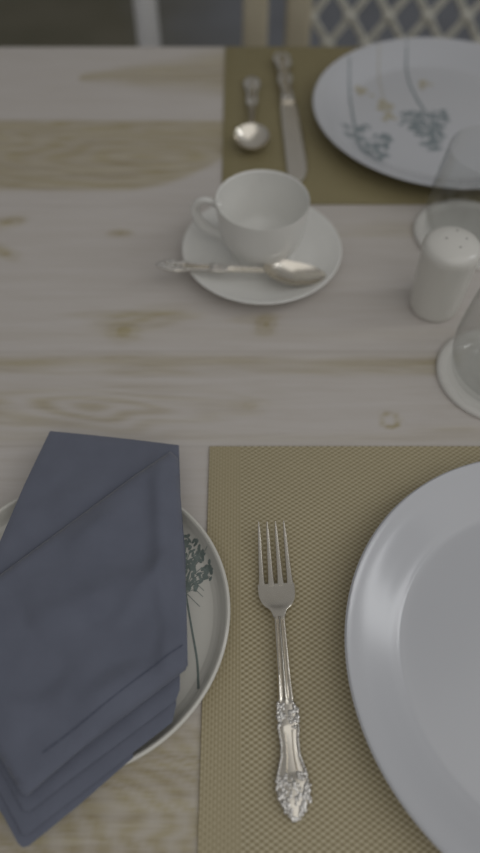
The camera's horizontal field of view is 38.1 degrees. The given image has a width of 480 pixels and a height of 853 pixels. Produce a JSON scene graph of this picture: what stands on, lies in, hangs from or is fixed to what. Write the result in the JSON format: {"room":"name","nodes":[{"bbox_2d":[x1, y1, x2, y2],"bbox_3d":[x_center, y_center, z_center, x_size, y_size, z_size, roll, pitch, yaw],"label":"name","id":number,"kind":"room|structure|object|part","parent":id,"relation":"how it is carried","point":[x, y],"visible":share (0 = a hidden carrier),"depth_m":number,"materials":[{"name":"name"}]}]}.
{"room":"dining room","nodes":[
{"label":"dining room","id":0,"kind":"room"},
{"bbox_2d":[0,0,479,46],"bbox_3d":[0.000,-0.151,1.556,10.000,0.050,10.000,0,56,0],"label":"floor","id":1,"kind":"structure","parent":0,"point":[23,23],"depth_m":2.35,"materials":[{"name":"stone"}]},
{"bbox_2d":[133,0,160,46],"bbox_3d":[-0.353,-0.354,1.095,0.460,0.940,0.458,0,56,0],"label":"dining chair","id":2,"kind":"object","parent":1,"relation":"on","point":[145,11],"visible":0.02,"depth_m":1.06,"materials":[{"name":"white paint"}]},
{"bbox_2d":[0,47,479,852],"bbox_3d":[0.000,0.128,0.883,1.905,0.750,0.887,0,56,0],"label":"dining table","id":3,"kind":"object","parent":1,"relation":"on","point":[106,153],"visible":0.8,"depth_m":0.57,"materials":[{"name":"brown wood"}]},
{"bbox_2d":[0,497,229,765],"bbox_3d":[-0.099,0.116,0.428,0.186,0.015,0.186,24,59,15],"label":"plate","id":4,"kind":"object","parent":3,"relation":"on","point":[207,589],"visible":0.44,"depth_m":0.43,"materials":[{"name":"white ceramic"}]},
{"bbox_2d":[0,431,187,847],"bbox_3d":[-0.108,0.103,0.416,0.152,0.024,0.253,-5,56,-3],"label":"napkin","id":5,"kind":"object","parent":4,"relation":"on","point":[94,650],"visible":1,"depth_m":0.40,"materials":[{"name":"blue fabric"}]},
{"bbox_2d":[184,534,212,688],"bbox_3d":[-0.034,0.109,0.430,0.034,0.010,0.103,0,56,0],"label":"print","id":6,"kind":"object","parent":4,"relation":"on","point":[198,674],"depth_m":0.43,"materials":[{"name":"green ceramic"}]},
{"bbox_2d":[182,206,341,303],"bbox_3d":[0.019,-0.153,0.611,0.139,0.015,0.139,-14,57,-9],"label":"saucer","id":7,"kind":"object","parent":3,"relation":"on","point":[320,247],"visible":0.56,"depth_m":0.60,"materials":[{"name":"white ceramic"}]},
{"bbox_2d":[156,259,325,284],"bbox_3d":[0.001,-0.131,0.586,0.143,0.014,0.027,3,56,2],"label":"teaspoon","id":8,"kind":"object","parent":7,"relation":"on","point":[286,271],"visible":1,"depth_m":0.58,"materials":[{"name":"silver metal"}]},
{"bbox_3d":[-0.024,-0.133,0.583,0.093,0.005,0.012,2,56,1],"label":"handle","id":9,"kind":"part","parent":8,"relation":"part of","materials":[{"name":"silver metal"}]},
{"bbox_2d":[264,260,325,284],"bbox_3d":[0.046,-0.128,0.585,0.053,0.011,0.027,4,56,-3],"label":"bowl","id":10,"kind":"object","parent":8,"relation":"on","point":[286,271],"depth_m":0.59,"materials":[{"name":"silver metal"}]},
{"bbox_2d":[190,169,309,267],"bbox_3d":[0.015,-0.172,0.591,0.087,0.057,0.077,40,64,23],"label":"cup","id":11,"kind":"object","parent":7,"relation":"on","point":[262,214],"visible":1,"depth_m":0.59,"materials":[{"name":"white ceramic"}]},
{"bbox_3d":[-0.025,-0.177,0.589,0.032,0.043,0.009,8,56,5],"label":"handle","id":12,"kind":"part","parent":11,"relation":"part of","materials":[{"name":"white ceramic"}]},
{"bbox_2d":[197,446,479,852],"bbox_3d":[0.203,0.138,0.421,0.450,0.002,0.300,0,56,0],"label":"placemat","id":13,"kind":"object","parent":3,"relation":"on","point":[330,501],"visible":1,"depth_m":0.42,"materials":[{"name":"beige fabric"}]},
{"bbox_2d":[258,521,311,822],"bbox_3d":[0.025,0.136,0.414,0.023,0.008,0.174,-2,56,-2],"label":"fork","id":14,"kind":"object","parent":13,"relation":"on","point":[293,785],"visible":1,"depth_m":0.40,"materials":[{"name":"silver metal"}]},
{"bbox_3d":[0.027,0.163,0.396,0.020,0.008,0.109,-2,56,-2],"label":"handle","id":15,"kind":"part","parent":14,"relation":"part of","materials":[{"name":"silver metal"}]},
{"bbox_2d":[345,461,479,852],"bbox_3d":[0.197,0.138,0.408,0.272,0.020,0.272,-12,57,-8],"label":"dinner plate","id":16,"kind":"object","parent":13,"relation":"on","point":[412,619],"visible":1,"depth_m":0.41,"materials":[{"name":"white ceramic"}]},
{"bbox_2d":[222,47,479,204],"bbox_3d":[0.206,-0.329,0.739,0.448,0.002,0.286,0,56,0],"label":"placemat","id":17,"kind":"object","parent":3,"relation":"on","point":[333,177],"visible":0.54,"depth_m":0.71,"materials":[{"name":"beige fabric"}]},
{"bbox_2d":[235,76,269,150],"bbox_3d":[0.013,-0.333,0.731,0.035,0.015,0.147,0,56,0],"label":"spoon","id":18,"kind":"object","parent":17,"relation":"on","point":[251,136],"visible":1,"depth_m":0.71,"materials":[{"name":"silver metal"}]},
{"bbox_3d":[0.013,-0.346,0.742,0.019,0.008,0.113,0,56,0],"label":"handle","id":19,"kind":"part","parent":18,"relation":"part of","materials":[{"name":"silver metal"}]},
{"bbox_2d":[235,123,269,150],"bbox_3d":[0.012,-0.288,0.700,0.035,0.015,0.037,0,56,0],"label":"bowl","id":20,"kind":"object","parent":18,"relation":"on","point":[250,136],"depth_m":0.70,"materials":[{"name":"silver metal"}]},
{"bbox_2d":[273,52,306,180],"bbox_3d":[0.052,-0.332,0.733,0.021,0.009,0.231,-2,56,-1],"label":"table knife","id":21,"kind":"object","parent":17,"relation":"on","point":[296,161],"visible":0.98,"depth_m":0.72,"materials":[{"name":"silver metal"}]},
{"bbox_3d":[0.049,-0.387,0.770,0.021,0.007,0.097,-2,56,-1],"label":"handle","id":22,"kind":"part","parent":21,"relation":"part of","materials":[{"name":"silver metal"}]},
{"bbox_3d":[0.055,-0.291,0.708,0.020,0.004,0.136,-2,56,-1],"label":"blade","id":23,"kind":"part","parent":21,"relation":"part of","materials":[{"name":"silver metal"}]},
{"bbox_2d":[313,34,479,188],"bbox_3d":[0.211,-0.326,0.723,0.272,0.020,0.272,10,56,7],"label":"dinner plate","id":24,"kind":"object","parent":17,"relation":"on","point":[395,107],"visible":1,"depth_m":0.73,"materials":[{"name":"white ceramic"}]},
{"bbox_2d":[354,85,366,94],"bbox_3d":[0.131,-0.365,0.756,0.016,0.002,0.016,24,59,15],"label":"print","id":25,"kind":"object","parent":24,"relation":"on","point":[358,89],"depth_m":0.76,"materials":[{"name":"ceramic"}]},
{"bbox_2d":[341,57,393,160],"bbox_3d":[0.130,-0.333,0.727,0.052,0.015,0.174,0,56,0],"label":"print","id":26,"kind":"object","parent":24,"relation":"on","point":[367,87],"depth_m":0.74,"materials":[{"name":"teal ceramic"}]},
{"bbox_2d":[378,38,383,101],"bbox_3d":[0.155,-0.395,0.768,0.003,0.016,0.103,2,56,1],"label":"print","id":27,"kind":"object","parent":24,"relation":"on","point":[381,44],"depth_m":0.78,"materials":[{"name":"ceramic"}]},
{"bbox_2d":[369,94,396,121],"bbox_3d":[0.154,-0.340,0.740,0.021,0.001,0.053,-10,56,-7],"label":"print","id":28,"kind":"object","parent":24,"relation":"on","point":[382,107],"depth_m":0.74,"materials":[{"name":"ceramic"}]},
{"bbox_2d":[399,34,449,150],"bbox_3d":[0.192,-0.361,0.745,0.056,0.016,0.198,0,56,0],"label":"print","id":29,"kind":"object","parent":24,"relation":"on","point":[424,79],"depth_m":0.75,"materials":[{"name":"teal ceramic"}]},
{"bbox_2d":[418,80,432,89],"bbox_3d":[0.201,-0.374,0.763,0.016,0.001,0.020,36,63,22],"label":"print","id":30,"kind":"object","parent":24,"relation":"on","point":[422,84],"depth_m":0.76,"materials":[{"name":"ceramic"}]},
{"bbox_2d":[410,226,479,321],"bbox_3d":[0.162,-0.122,0.555,0.045,0.072,0.045,0,56,0],"label":"salt shaker","id":31,"kind":"object","parent":3,"relation":"on","point":[449,257],"visible":1,"depth_m":0.53,"materials":[{"name":"white ceramic"}]},
{"bbox_2d":[413,199,479,269],"bbox_3d":[0.205,-0.176,0.633,0.094,0.004,0.094,0,56,0],"label":"coaster","id":32,"kind":"object","parent":3,"relation":"on","point":[465,214],"visible":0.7,"depth_m":0.64,"materials":[{"name":"white ceramic"}]},
{"bbox_2d":[436,329,479,418],"bbox_3d":[0.201,-0.041,0.541,0.094,0.004,0.094,0,56,0],"label":"coaster","id":33,"kind":"object","parent":3,"relation":"on","point":[465,352],"visible":1,"depth_m":0.54,"materials":[{"name":"white ceramic"}]},
{"bbox_2d":[452,289,479,401],"bbox_3d":[0.201,-0.065,0.506,0.082,0.084,0.082,-7,56,-5],"label":"drinking glass","id":34,"kind":"object","parent":33,"relation":"on","point":[478,289],"visible":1,"depth_m":0.51,"materials":[{"name":"clear glass"}]},
{"bbox_2d":[243,0,479,46],"bbox_3d":[0.290,-0.293,1.033,0.584,0.975,0.497,0,56,0],"label":"armchair","id":35,"kind":"object","parent":1,"relation":"on","point":[299,17],"visible":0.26,"depth_m":1.00,"materials":[{"name":"painted wood"},{"name":"patterned woven fabric"}]}
]}

